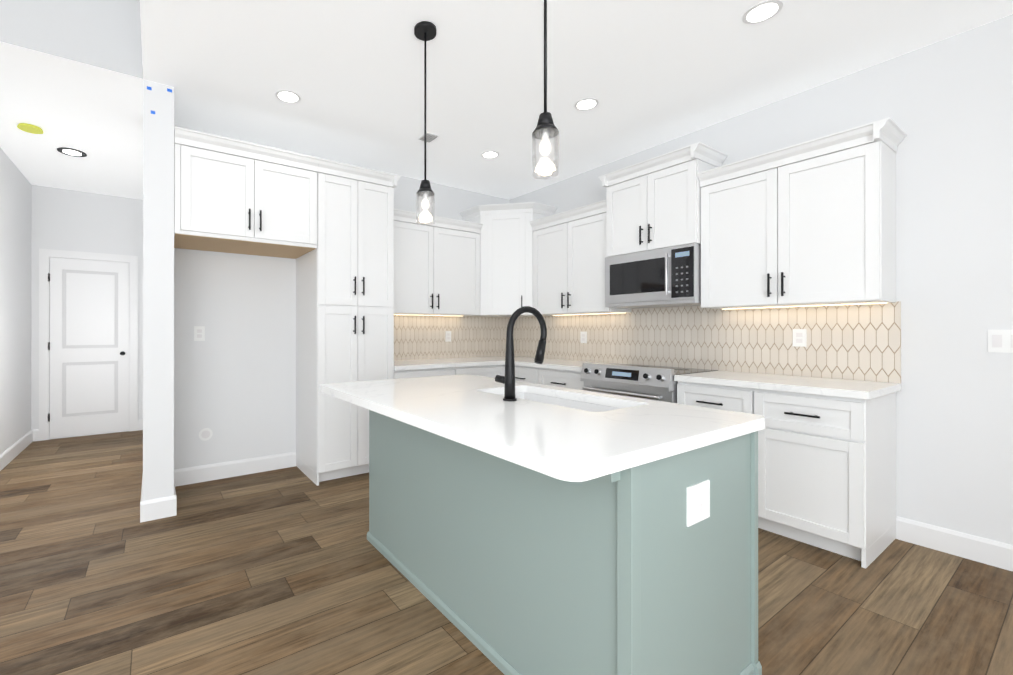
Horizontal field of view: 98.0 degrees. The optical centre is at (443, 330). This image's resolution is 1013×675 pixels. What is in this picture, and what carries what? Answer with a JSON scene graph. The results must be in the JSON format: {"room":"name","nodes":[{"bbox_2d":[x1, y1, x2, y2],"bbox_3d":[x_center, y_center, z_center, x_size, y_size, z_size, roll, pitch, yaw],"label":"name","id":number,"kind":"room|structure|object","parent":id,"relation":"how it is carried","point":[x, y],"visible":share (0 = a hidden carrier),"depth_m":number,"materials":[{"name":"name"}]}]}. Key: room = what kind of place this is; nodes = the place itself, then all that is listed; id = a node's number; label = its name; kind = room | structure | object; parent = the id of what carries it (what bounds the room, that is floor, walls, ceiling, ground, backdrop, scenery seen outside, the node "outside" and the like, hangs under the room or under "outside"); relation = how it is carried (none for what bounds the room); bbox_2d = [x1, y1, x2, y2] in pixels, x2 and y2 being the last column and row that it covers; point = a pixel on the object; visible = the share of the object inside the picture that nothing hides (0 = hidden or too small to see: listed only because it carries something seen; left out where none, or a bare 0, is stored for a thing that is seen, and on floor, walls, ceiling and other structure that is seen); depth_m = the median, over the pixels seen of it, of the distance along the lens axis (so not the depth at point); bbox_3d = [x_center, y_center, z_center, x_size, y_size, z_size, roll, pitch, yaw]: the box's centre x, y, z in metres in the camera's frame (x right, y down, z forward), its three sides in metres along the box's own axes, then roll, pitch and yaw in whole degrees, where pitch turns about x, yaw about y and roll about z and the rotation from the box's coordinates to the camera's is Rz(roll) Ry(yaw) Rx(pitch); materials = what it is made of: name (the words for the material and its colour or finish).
{"room":"kitchen","nodes":[
{"label":"kitchen","id":0,"kind":"room"},
{"bbox_2d":[0,147,31,454],"bbox_3d":[-3.735,-0.192,3.483,0.120,2.840,3.130,0,0,-34],"label":"wall","id":1,"kind":"structure","parent":0,"point":[15,293],"depth_m":4.24,"materials":[{"name":"white paint"}]},
{"bbox_2d":[0,429,35,470],"bbox_3d":[-3.710,1.163,3.570,0.020,0.130,3.010,0,0,-34],"label":"baseboard","id":2,"kind":"structure","parent":1,"relation":"attached to","point":[8,455],"depth_m":4.25,"materials":[{"name":"white wood"}]},
{"bbox_2d":[0,0,142,78],"bbox_3d":[-4.167,-0.549,1.392,5.290,3.550,0.120,0,0,-34],"label":"wall","id":3,"kind":"structure","parent":0,"point":[104,34],"depth_m":2.63,"materials":[{"name":"white paint"}]},
{"bbox_2d":[31,184,142,439],"bbox_3d":[-4.187,-0.190,5.133,1.190,2.840,0.120,0,0,-34],"label":"wall","id":4,"kind":"structure","parent":0,"point":[71,220],"depth_m":5.05,"materials":[{"name":"white paint"}]},
{"bbox_2d":[39,248,137,440],"bbox_3d":[-4.115,0.162,5.098,0.900,2.135,0.018,0,0,-34],"label":"door frame","id":5,"kind":"structure","parent":4,"relation":"attached to","point":[45,255],"depth_m":4.96,"materials":[{"name":"white wood"}]},
{"bbox_2d":[48,257,128,438],"bbox_3d":[-4.102,0.201,5.063,0.738,2.037,0.087,0,0,-34],"label":"hall door","id":6,"kind":"structure","parent":4,"relation":"in","point":[88,345],"depth_m":5.08,"materials":[{"name":"white wood"}]},
{"bbox_2d":[143,79,173,500],"bbox_3d":[-2.722,-0.191,4.154,0.170,2.840,3.130,0,0,-34],"label":"wall","id":7,"kind":"structure","parent":0,"point":[158,302],"depth_m":2.85,"materials":[{"name":"white paint"}]},
{"bbox_2d":[140,427,147,522],"bbox_3d":[-2.802,1.164,4.092,0.030,0.130,3.144,0,0,-34],"label":"baseboard","id":8,"kind":"structure","parent":7,"relation":"attached to","point":[143,504],"depth_m":2.80,"materials":[{"name":"white wood"}]},
{"bbox_2d":[147,86,171,113],"bbox_3d":[-1.854,-1.498,2.853,0.138,0.190,0.001,0,0,-34],"label":"tape","id":9,"kind":"object","parent":7,"relation":"attached to","point":[150,88],"visible":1,"depth_m":2.83,"materials":[{"name":"blue"}]},
{"bbox_2d":[168,470,179,515],"bbox_3d":[-1.946,1.163,3.148,0.014,0.130,0.624,0,0,-34],"label":"baseboard","id":10,"kind":"structure","parent":7,"relation":"attached to","point":[172,500],"depth_m":2.89,"materials":[{"name":"white wood"}]},
{"bbox_2d":[174,125,509,469],"bbox_3d":[-0.763,-0.191,4.403,3.710,2.840,0.120,0,0,-34],"label":"wall","id":11,"kind":"structure","parent":0,"point":[235,381],"depth_m":3.69,"materials":[{"name":"white paint"}]},
{"bbox_2d":[194,326,204,340],"bbox_3d":[-1.971,0.028,3.526,0.075,0.118,0.008,0,0,-34],"label":"outlet","id":12,"kind":"object","parent":11,"relation":"attached to","point":[199,331],"depth_m":3.52,"materials":[{"name":"white plastic"}]},
{"bbox_2d":[199,428,212,440],"bbox_3d":[-1.933,0.849,3.550,0.100,0.100,0.008,0,0,-34],"label":"outlet","id":13,"kind":"object","parent":11,"relation":"attached to","point":[205,434],"depth_m":3.55,"materials":[{"name":"white plastic"}]},
{"bbox_2d":[176,452,295,485],"bbox_3d":[-1.732,1.163,3.679,0.959,0.130,0.015,0,0,-34],"label":"baseboard","id":14,"kind":"structure","parent":11,"relation":"attached to","point":[191,475],"depth_m":3.66,"materials":[{"name":"white wood"}]},
{"bbox_2d":[174,126,319,258],"bbox_3d":[-1.547,-0.990,3.406,0.958,0.695,0.672,0,0,-34],"label":"upper cabinet","id":15,"kind":"object","parent":11,"relation":"attached to","point":[237,196],"visible":0.96,"depth_m":3.15,"materials":[{"name":"white wood"}]},
{"bbox_2d":[393,209,482,315],"bbox_3d":[-0.175,-0.648,4.495,1.188,0.975,0.372,0,0,-34],"label":"upper cabinet","id":16,"kind":"object","parent":11,"relation":"attached to","point":[437,267],"visible":0.75,"depth_m":4.39,"materials":[{"name":"white wood"}]},
{"bbox_2d":[394,314,446,315],"bbox_3d":[-0.253,-0.158,4.609,1.130,0.006,0.016,0,0,-34],"label":"led light","id":17,"kind":"object","parent":16,"relation":"attached to","point":[424,315],"visible":0.64,"depth_m":4.67,"materials":[{"name":"white plastic"}]},
{"bbox_2d":[394,315,509,360],"bbox_3d":[0.019,0.074,4.844,1.902,0.480,0.008,0,0,-34],"label":"backsplash","id":18,"kind":"structure","parent":11,"relation":"attached to","point":[418,337],"depth_m":4.86,"materials":[{"name":"tile"}]},
{"bbox_2d":[445,331,450,341],"bbox_3d":[0.055,0.070,4.859,0.075,0.118,0.008,0,0,-34],"label":"outlet","id":19,"kind":"object","parent":18,"relation":"attached to","point":[447,333],"depth_m":4.85,"materials":[{"name":"white plastic"}]},
{"bbox_2d":[0,430,1012,674],"bbox_3d":[-1.637,1.275,0.931,9.240,0.100,9.940,0,0,-34],"label":"floor","id":20,"kind":"structure","parent":0,"point":[290,571],"depth_m":2.03,"materials":[{"name":"brown wood"}]},
{"bbox_2d":[296,158,400,485],"bbox_3d":[-0.849,-0.054,3.867,0.715,2.565,0.672,0,0,-34],"label":"pantry cabinet","id":21,"kind":"object","parent":20,"relation":"on","point":[344,300],"visible":0.96,"depth_m":3.59,"materials":[{"name":"white wood"}]},
{"bbox_2d":[394,372,429,378],"bbox_3d":[-0.302,0.791,4.262,0.720,0.876,0.617,0,0,-34],"label":"base cabinet","id":22,"kind":"object","parent":20,"relation":"on","point":[397,375],"depth_m":3.86,"materials":[{"name":"white wood"}]},
{"bbox_2d":[515,376,537,383],"bbox_3d":[0.982,0.792,4.504,0.680,0.876,0.523,0,0,-34],"label":"base cabinet","id":23,"kind":"object","parent":20,"relation":"on","point":[529,379],"depth_m":4.24,"materials":[{"name":"white"}]},
{"bbox_2d":[538,372,583,389],"bbox_3d":[1.288,0.791,4.100,0.617,0.876,0.615,0,0,-34],"label":"base cabinet","id":24,"kind":"object","parent":20,"relation":"on","point":[571,380],"depth_m":3.86,"materials":[{"name":"white wood"}]},
{"bbox_2d":[394,356,621,379],"bbox_3d":[0.468,0.333,4.165,1.897,0.040,1.630,0,0,-34],"label":"countertop","id":25,"kind":"structure","parent":24,"relation":"on","point":[492,366],"depth_m":4.23,"materials":[{"name":"white stone"}]},
{"bbox_2d":[360,406,764,674],"bbox_3d":[0.325,0.789,2.045,0.800,0.875,1.714,0,0,-34],"label":"kitchen island","id":26,"kind":"object","parent":20,"relation":"on","point":[519,528],"depth_m":1.43,"materials":[{"name":"green wood"}]},
{"bbox_2d":[321,374,764,485],"bbox_3d":[0.227,0.331,2.048,1.060,0.040,1.840,0,0,-34],"label":"island countertop","id":27,"kind":"structure","parent":26,"relation":"on","point":[571,445],"depth_m":1.48,"materials":[{"name":"white stone"}]},
{"bbox_2d":[493,306,548,401],"bbox_3d":[0.364,0.101,2.009,0.258,0.421,0.106,0,0,-34],"label":"faucet","id":28,"kind":"object","parent":27,"relation":"on","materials":[{"name":"black metal"}]},
{"bbox_2d":[537,394,616,409],"bbox_3d":[0.518,0.451,2.060,0.384,0.224,0.784,0,0,-34],"label":"sink","id":29,"kind":"object","parent":27,"relation":"in","point":[560,399],"depth_m":2.16,"materials":[{"name":"white ceramic"}]},
{"bbox_2d":[580,363,717,402],"bbox_3d":[1.615,0.741,3.492,0.726,0.935,0.747,0,0,-34],"label":"range","id":30,"kind":"object","parent":20,"relation":"on","point":[656,383],"visible":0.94,"depth_m":3.27,"materials":[{"name":"silver metal"}]},
{"bbox_2d":[674,371,900,567],"bbox_3d":[2.134,0.770,2.786,0.658,0.915,0.990,0,0,-34],"label":"base cabinet","id":31,"kind":"object","parent":20,"relation":"on","point":[826,463],"visible":0.71,"depth_m":2.44,"materials":[{"name":"white wood"}]},
{"bbox_2d":[0,0,1012,198],"bbox_3d":[0.122,-1.663,2.100,4.780,0.101,9.700,0,0,-34],"label":"ceiling","id":32,"kind":"structure","parent":0,"point":[647,74],"depth_m":2.78,"materials":[{"name":"white paint"}]},
{"bbox_2d":[17,123,43,133],"bbox_3d":[-3.280,-1.601,3.468,0.155,0.022,0.155,0,0,11],"label":"smoke detector","id":33,"kind":"object","parent":32,"relation":"in","point":[30,128],"depth_m":3.44,"materials":[{"name":"yellow plastic"}]},
{"bbox_2d":[57,147,86,156],"bbox_3d":[-3.361,-1.609,3.954,0.209,0.007,0.209,0,0,-40],"label":"recessed light","id":34,"kind":"object","parent":32,"relation":"in","point":[67,151],"depth_m":3.95,"materials":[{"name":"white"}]},
{"bbox_2d":[275,90,300,102],"bbox_3d":[-1.071,-1.610,3.013,0.169,0.006,0.169,0,0,-40],"label":"recessed light","id":35,"kind":"object","parent":32,"relation":"in","point":[287,96],"depth_m":3.00,"materials":[{"name":"white plastic"}]},
{"bbox_2d":[414,21,436,224],"bbox_3d":[-0.097,-1.093,2.338,0.120,1.040,0.120,0,0,-34],"label":"pendant light","id":36,"kind":"object","parent":32,"relation":"hanging from","point":[424,31],"visible":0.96,"depth_m":2.33,"materials":[{"name":"black"}]},
{"bbox_2d":[417,132,438,142],"bbox_3d":[-0.126,-1.608,3.651,0.120,0.008,0.160,0,0,-34],"label":"ceiling vent","id":37,"kind":"object","parent":32,"relation":"in","point":[430,137],"visible":0.88,"depth_m":3.64,"materials":[{"name":"white metal"}]},
{"bbox_2d":[481,151,498,158],"bbox_3d":[0.429,-1.609,4.007,0.169,0.006,0.169,0,0,-40],"label":"recessed light","id":38,"kind":"object","parent":32,"relation":"in","point":[487,154],"depth_m":3.99,"materials":[{"name":"white plastic"}]},
{"bbox_2d":[531,0,559,179],"bbox_3d":[0.378,-1.094,1.621,0.120,1.040,0.120,0,0,-34],"label":"pendant light","id":39,"kind":"object","parent":32,"relation":"hanging from","point":[546,130],"visible":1,"depth_m":1.61,"materials":[{"name":"black"}]},
{"bbox_2d":[574,98,598,110],"bbox_3d":[1.021,-1.610,3.115,0.169,0.006,0.169,0,0,-40],"label":"recessed light","id":40,"kind":"object","parent":32,"relation":"in","point":[584,104],"depth_m":3.11,"materials":[{"name":"white"}]},
{"bbox_2d":[742,0,782,24],"bbox_3d":[1.617,-1.611,2.215,0.169,0.006,0.169,0,0,17],"label":"recessed light","id":41,"kind":"object","parent":32,"relation":"in","point":[763,11],"depth_m":2.21,"materials":[{"name":"white plastic"}]},
{"bbox_2d":[510,14,1012,544],"bbox_3d":[2.855,-0.548,2.410,0.120,3.550,7.440,0,0,-34],"label":"wall","id":42,"kind":"structure","parent":0,"point":[946,104],"depth_m":2.42,"materials":[{"name":"white paint"}]},
{"bbox_2d":[459,202,556,316],"bbox_3d":[0.708,-0.748,4.846,0.762,1.175,0.762,0,0,-34],"label":"upper cabinet","id":43,"kind":"object","parent":42,"relation":"attached to","point":[506,261],"visible":0.73,"depth_m":4.64,"materials":[{"name":"white wood"}]},
{"bbox_2d":[530,200,630,314],"bbox_3d":[1.313,-0.649,4.286,0.372,0.975,0.930,0,0,-34],"label":"upper cabinet","id":44,"kind":"object","parent":42,"relation":"attached to","point":[569,251],"visible":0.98,"depth_m":4.17,"materials":[{"name":"white wood"}]},
{"bbox_2d":[553,313,615,315],"bbox_3d":[1.427,-0.158,4.364,0.016,0.006,0.865,0,0,-34],"label":"led light","id":45,"kind":"object","parent":44,"relation":"attached to","point":[586,314],"visible":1,"depth_m":4.37,"materials":[{"name":"white plastic"}]},
{"bbox_2d":[580,332,586,342],"bbox_3d":[1.425,0.073,4.437,0.007,0.118,0.075,0,0,-34],"label":"outlet","id":46,"kind":"object","parent":42,"relation":"attached to","point":[583,335],"depth_m":4.43,"materials":[{"name":"white plastic"}]},
{"bbox_2d":[598,142,727,256],"bbox_3d":[1.760,-0.984,3.567,0.422,0.705,0.848,0,0,-34],"label":"upper cabinet","id":47,"kind":"object","parent":42,"relation":"attached to","point":[654,203],"visible":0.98,"depth_m":3.40,"materials":[{"name":"white wood"}]},
{"bbox_2d":[605,243,700,308],"bbox_3d":[1.750,-0.412,3.560,0.427,0.430,0.753,0,0,-34],"label":"microwave","id":48,"kind":"object","parent":47,"relation":"attached to","point":[667,277],"visible":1,"depth_m":3.40,"materials":[{"name":"silver metal"}]},
{"bbox_2d":[513,301,900,382],"bbox_3d":[1.746,0.141,3.966,0.008,0.675,3.380,0,0,-34],"label":"backsplash","id":49,"kind":"structure","parent":42,"relation":"attached to","point":[861,342],"depth_m":3.26,"materials":[{"name":"tile"}]},
{"bbox_2d":[793,329,806,346],"bbox_3d":[2.408,0.053,2.954,0.007,0.118,0.075,0,0,-34],"label":"outlet","id":50,"kind":"object","parent":42,"relation":"attached to","point":[799,335],"depth_m":2.95,"materials":[{"name":"white plastic"}]},
{"bbox_2d":[697,117,906,308],"bbox_3d":[2.265,-0.650,2.849,0.372,0.975,0.993,0,0,-34],"label":"upper cabinet","id":51,"kind":"object","parent":42,"relation":"attached to","point":[810,222],"visible":0.98,"depth_m":2.67,"materials":[{"name":"white wood"}]},
{"bbox_2d":[722,302,886,309],"bbox_3d":[2.368,-0.159,2.945,0.016,0.006,0.890,0,0,-34],"label":"led light","id":52,"kind":"object","parent":51,"relation":"attached to","point":[808,305],"visible":0.93,"depth_m":2.87,"materials":[{"name":"white plastic"}]},
{"bbox_2d":[896,516,1012,571],"bbox_3d":[3.727,1.160,0.971,0.014,0.130,3.839,0,0,-34],"label":"baseboard","id":53,"kind":"structure","parent":42,"relation":"attached to","point":[978,549],"depth_m":2.37,"materials":[{"name":"white wood"}]},
{"bbox_2d":[988,330,1012,352],"bbox_3d":[2.889,0.056,2.241,0.009,0.118,0.118,0,0,-34],"label":"light switch","id":54,"kind":"object","parent":42,"relation":"attached to","point":[1001,341],"depth_m":2.25,"materials":[{"name":"white plastic"}]}
]}

